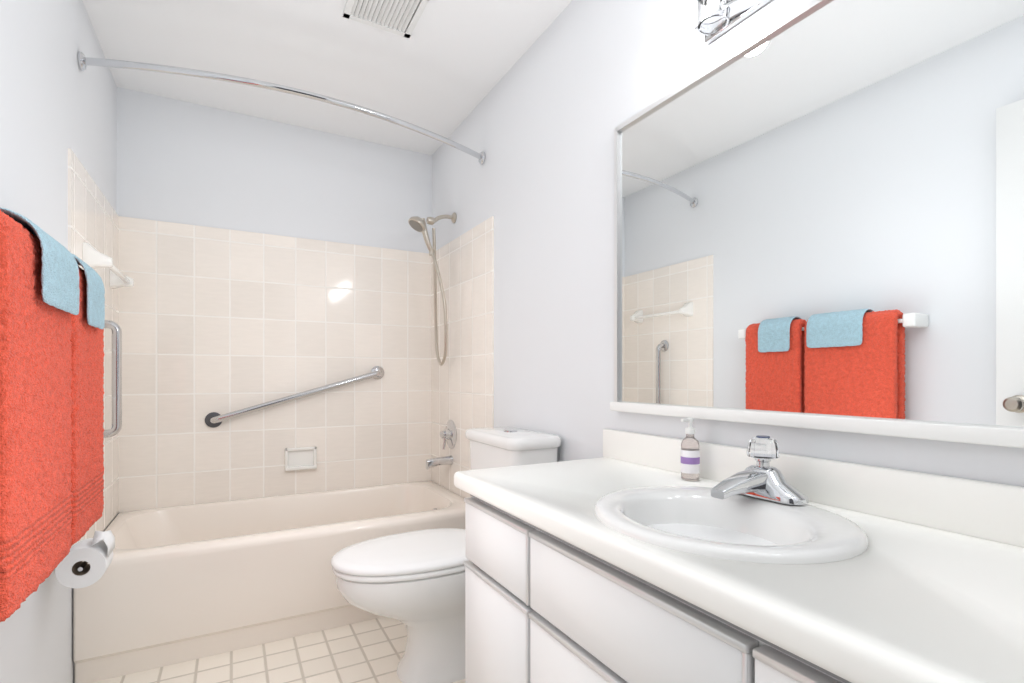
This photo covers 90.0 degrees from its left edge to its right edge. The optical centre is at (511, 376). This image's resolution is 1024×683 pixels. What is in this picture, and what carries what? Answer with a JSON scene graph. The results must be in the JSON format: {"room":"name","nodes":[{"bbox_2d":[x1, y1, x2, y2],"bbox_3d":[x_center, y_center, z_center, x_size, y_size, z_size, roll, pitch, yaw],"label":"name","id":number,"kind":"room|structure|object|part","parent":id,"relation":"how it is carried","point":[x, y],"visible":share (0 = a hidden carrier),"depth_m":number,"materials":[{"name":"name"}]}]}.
{"room":"bathroom","nodes":[
{"label":"bathroom","id":0,"kind":"room"},
{"bbox_2d":[0,0,116,682],"bbox_3d":[-1.134,-0.150,1.003,0.100,2.360,3.220,0,0,-29],"label":"wall","id":1,"kind":"structure","parent":0,"point":[56,102],"depth_m":1.48,"materials":[{"name":"white paint"}]},
{"bbox_2d":[0,207,104,621],"bbox_3d":[-1.031,0.051,1.096,0.168,0.701,0.833,0,0,-29],"label":"towels","id":2,"kind":"object","parent":1,"relation":"attached to","point":[52,312],"visible":1,"depth_m":0.97,"materials":[{"name":"red fabric"}]},
{"bbox_2d":[54,530,114,588],"bbox_3d":[-1.269,0.528,1.510,0.148,0.147,0.160,0,0,-29],"label":"toilet paper","id":3,"kind":"object","parent":1,"relation":"attached to","point":[72,569],"visible":0.9,"depth_m":1.47,"materials":[{"name":"white paper"}]},
{"bbox_2d":[68,148,118,546],"bbox_3d":[-1.618,-0.055,1.999,0.008,1.360,0.792,0,0,-29],"label":"tile","id":4,"kind":"structure","parent":1,"relation":"attached to","point":[93,219],"depth_m":2.09,"materials":[{"name":"beige tile"}]},
{"bbox_2d":[83,242,133,288],"bbox_3d":[-1.584,-0.425,2.027,0.078,0.090,0.518,0,0,-29],"label":"bar","id":5,"kind":"object","parent":4,"relation":"attached to","point":[93,258],"visible":0.98,"depth_m":1.83,"materials":[{"name":"white ceramic"}]},
{"bbox_3d":[-1.476,-0.425,1.830,0.078,0.090,0.068,0,0,-29],"label":"post","id":6,"kind":"part","parent":5,"relation":"part of","materials":[{"name":"white ceramic"}]},
{"bbox_3d":[-1.566,-0.410,2.037,0.016,0.018,0.450,0,0,-29],"label":"rod","id":7,"kind":"part","parent":5,"relation":"part of","materials":[{"name":"white ceramic"}]},
{"bbox_3d":[-1.692,-0.425,2.225,0.078,0.090,0.068,0,0,-29],"label":"post","id":8,"kind":"part","parent":5,"relation":"part of","materials":[{"name":"white ceramic"}]},
{"bbox_2d":[103,320,121,437],"bbox_3d":[-1.579,0.010,2.013,0.072,0.506,0.076,0,0,-29],"label":"grab rail","id":9,"kind":"object","parent":4,"relation":"attached to","point":[116,427],"visible":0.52,"depth_m":2.01,"materials":[{"name":"silver metal"}]},
{"bbox_2d":[117,87,431,514],"bbox_3d":[-1.173,-0.150,2.760,1.520,2.360,0.100,0,0,-29],"label":"wall","id":10,"kind":"structure","parent":0,"point":[181,162],"depth_m":2.64,"materials":[{"name":"white paint"}]},
{"bbox_2d":[119,216,430,512],"bbox_3d":[-1.147,-0.055,2.713,1.520,1.360,0.008,0,0,-29],"label":"tile","id":11,"kind":"structure","parent":10,"relation":"attached to","point":[220,321],"depth_m":2.64,"materials":[{"name":"beige tile"}]},
{"bbox_2d":[205,366,383,427],"bbox_3d":[-1.104,0.098,2.693,0.881,0.311,0.066,0,0,-29],"label":"grab rail","id":12,"kind":"object","parent":11,"relation":"attached to","point":[213,419],"visible":1,"depth_m":2.63,"materials":[{"name":"silver metal"}]},
{"bbox_2d":[285,446,316,470],"bbox_3d":[-1.115,0.435,2.707,0.156,0.116,0.032,0,0,-29],"label":"soap dish","id":13,"kind":"object","parent":11,"relation":"attached to","point":[302,458],"visible":1,"depth_m":2.71,"materials":[{"name":"white ceramic"}]},
{"bbox_2d":[93,617,464,682],"bbox_3d":[-0.423,1.060,1.392,1.720,0.060,3.220,0,0,-29],"label":"floor","id":14,"kind":"structure","parent":0,"point":[371,651],"depth_m":1.84,"materials":[{"name":"tile"}]},
{"bbox_2d":[73,480,464,682],"bbox_3d":[-0.965,0.825,2.381,1.514,0.410,0.757,0,0,-29],"label":"bathtub","id":15,"kind":"object","parent":14,"relation":"on","point":[176,584],"visible":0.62,"depth_m":1.97,"materials":[{"name":"white ceramic"}]},
{"bbox_2d":[331,426,561,682],"bbox_3d":[-0.245,0.617,1.831,0.765,0.826,0.432,0,0,-29],"label":"toilet","id":16,"kind":"object","parent":14,"relation":"on","point":[413,582],"visible":0.56,"depth_m":1.72,"materials":[{"name":"white ceramic"}]},
{"bbox_3d":[-0.347,0.627,1.775,0.524,0.018,0.380,0,0,-29],"label":"seat","id":17,"kind":"part","parent":16,"relation":"part of","materials":[{"name":"white plastic"}]},
{"bbox_3d":[-0.342,0.602,1.778,0.543,0.029,0.386,0,0,-29],"label":"seat lid","id":18,"kind":"part","parent":16,"relation":"part of","materials":[{"name":"white plastic"}]},
{"bbox_3d":[-0.302,0.834,1.800,0.610,0.392,0.374,0,0,-29],"label":"bowl","id":19,"kind":"part","parent":16,"relation":"part of","materials":[{"name":"white ceramic"}]},
{"bbox_3d":[-0.006,0.234,1.962,0.220,0.043,0.432,0,0,-29],"label":"tank lid","id":20,"kind":"part","parent":16,"relation":"part of","materials":[{"name":"white ceramic"}]},
{"bbox_2d":[464,497,829,682],"bbox_3d":[0.416,0.665,0.905,0.508,0.730,1.346,0,0,-29],"label":"bathroom vanity","id":21,"kind":"object","parent":14,"relation":"on","point":[538,610],"depth_m":0.94,"materials":[{"name":"white"}]},
{"bbox_3d":[-0.038,0.500,1.230,0.024,0.011,0.333,0,0,-29],"label":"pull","id":22,"kind":"part","parent":21,"relation":"part of","materials":[{"name":"silver metal"}]},
{"bbox_3d":[-0.038,0.331,1.230,0.024,0.011,0.333,0,0,-29],"label":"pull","id":23,"kind":"part","parent":21,"relation":"part of","materials":[{"name":"silver metal"}]},
{"bbox_3d":[0.169,0.500,0.851,0.024,0.011,0.518,0,0,-29],"label":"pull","id":24,"kind":"part","parent":21,"relation":"part of","materials":[{"name":"silver metal"}]},
{"bbox_3d":[0.169,0.331,0.851,0.024,0.011,0.518,0,0,-29],"label":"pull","id":25,"kind":"part","parent":21,"relation":"part of","materials":[{"name":"silver metal"}]},
{"bbox_2d":[454,457,1023,682],"bbox_3d":[0.401,0.277,0.909,0.531,0.045,1.368,0,0,-29],"label":"countertop","id":26,"kind":"structure","parent":21,"relation":"on","point":[946,606],"depth_m":0.62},
{"bbox_2d":[681,417,699,480],"bbox_3d":[0.436,0.177,1.258,0.050,0.152,0.045,0,0,-29],"label":"soap bottle","id":27,"kind":"object","parent":26,"relation":"on","point":[690,460],"visible":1,"depth_m":1.24,"materials":[{"name":"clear plastic"}]},
{"bbox_2d":[681,454,699,464],"bbox_3d":[0.438,0.205,1.259,0.045,0.017,0.045,0,0,-29],"label":"print","id":28,"kind":"object","parent":27,"relation":"attached to","point":[686,459],"depth_m":1.24,"materials":[{"name":"purple paper"}]},
{"bbox_2d":[546,477,929,588],"bbox_3d":[0.367,0.312,0.917,0.417,0.143,0.456,0,0,-29],"label":"sink","id":29,"kind":"object","parent":26,"relation":"in","point":[749,534],"depth_m":0.92,"materials":[{"name":"white ceramic"}]},
{"bbox_2d":[710,435,808,505],"bbox_3d":[0.462,0.180,1.010,0.166,0.120,0.176,0,0,-29],"label":"faucet","id":30,"kind":"object","parent":26,"relation":"on","point":[761,484],"depth_m":1.00,"materials":[{"name":"silver metal"}]},
{"bbox_3d":[0.411,0.331,0.409,0.024,0.011,0.475,0,0,-29],"label":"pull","id":31,"kind":"part","parent":21,"relation":"part of","materials":[{"name":"silver metal"}]},
{"bbox_2d":[83,0,571,154],"bbox_3d":[-0.423,-1.360,1.392,1.720,0.060,3.220,0,0,-29],"label":"ceiling","id":32,"kind":"structure","parent":0,"point":[444,68],"depth_m":2.12,"materials":[{"name":"white paint"}]},
{"bbox_2d":[343,0,428,37],"bbox_3d":[-0.451,-1.323,1.827,0.250,0.012,0.250,0,0,-29],"label":"ceiling vent","id":33,"kind":"object","parent":32,"relation":"in","point":[400,17],"visible":0.98,"depth_m":1.86,"materials":[{"name":"white"}]},
{"bbox_2d":[432,0,1023,497],"bbox_3d":[0.287,-0.150,1.781,0.100,2.360,3.220,0,0,-29],"label":"wall","id":34,"kind":"structure","parent":0,"point":[576,84],"depth_m":1.79,"materials":[{"name":"white paint"}]},
{"bbox_2d":[78,51,485,164],"bbox_3d":[-0.790,-1.070,2.061,1.522,0.110,0.244,0,0,-29],"label":"rail","id":35,"kind":"object","parent":34,"relation":"attached to","point":[84,62],"visible":1,"depth_m":1.89,"materials":[{"name":"silver metal"}]},
{"bbox_2d":[408,212,456,365],"bbox_3d":[-0.424,-0.470,2.706,0.257,0.826,0.168,0,0,-29],"label":"shower head","id":36,"kind":"object","parent":34,"relation":"attached to","point":[417,223],"visible":1,"depth_m":2.68},
{"bbox_3d":[-0.451,-0.740,2.679,0.080,0.169,0.034,0,0,-29],"label":"handle","id":37,"kind":"part","parent":36,"relation":"part of","materials":[{"name":"silver metal"}]},
{"bbox_3d":[-0.369,-0.837,2.732,0.128,0.060,0.021,0,0,-29],"label":"arm","id":38,"kind":"part","parent":36,"relation":"part of"},
{"bbox_2d":[431,216,493,497],"bbox_3d":[-0.284,-0.055,2.712,0.008,1.360,0.822,0,0,-29],"label":"tile","id":39,"kind":"structure","parent":34,"relation":"attached to","point":[462,387],"depth_m":2.64,"materials":[{"name":"beige tile"}]},
{"bbox_2d":[426,420,456,469],"bbox_3d":[-0.392,0.366,2.754,0.140,0.259,0.156,0,0,-29],"label":"tub faucet","id":40,"kind":"object","parent":39,"relation":"attached to","point":[448,434],"visible":1,"depth_m":2.75,"materials":[{"name":"silver metal"}]},
{"bbox_3d":[-0.392,0.463,2.754,0.140,0.067,0.052,0,0,-29],"label":"spout","id":41,"kind":"part","parent":40,"relation":"part of","materials":[{"name":"silver metal"}]},
{"bbox_3d":[-0.366,0.355,2.768,0.022,0.082,0.014,0,0,-29],"label":"lever","id":42,"kind":"part","parent":40,"relation":"part of","materials":[{"name":"silver metal"}]},
{"bbox_2d":[695,0,770,43],"bbox_3d":[0.651,-0.857,0.911,0.090,0.144,0.815,0,0,-29],"label":"sconce","id":43,"kind":"object","parent":34,"relation":"attached to","point":[717,19],"visible":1,"depth_m":1.19,"materials":[{"name":"silver metal"}]},
{"bbox_2d":[603,429,1023,544],"bbox_3d":[0.625,0.212,1.031,0.020,0.090,1.368,0,0,-29],"label":"backsplash","id":44,"kind":"structure","parent":34,"relation":"attached to","point":[995,511],"depth_m":0.96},
{"bbox_2d":[610,0,1023,447],"bbox_3d":[0.627,-0.331,1.014,0.034,0.873,1.300,0,0,-29],"label":"mirror","id":45,"kind":"object","parent":34,"relation":"attached to","point":[818,214],"visible":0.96,"depth_m":1.01,"materials":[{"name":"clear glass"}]},
{"bbox_3d":[0.326,-0.334,1.582,0.016,0.867,0.014,0,0,-29],"label":"frame","id":46,"kind":"part","parent":45,"relation":"part of","materials":[{"name":"silver metal"}]},
{"bbox_3d":[0.635,-0.760,1.018,0.016,0.014,1.276,0,0,-29],"label":"frame","id":47,"kind":"part","parent":45,"relation":"part of","materials":[{"name":"silver metal"}]}
]}

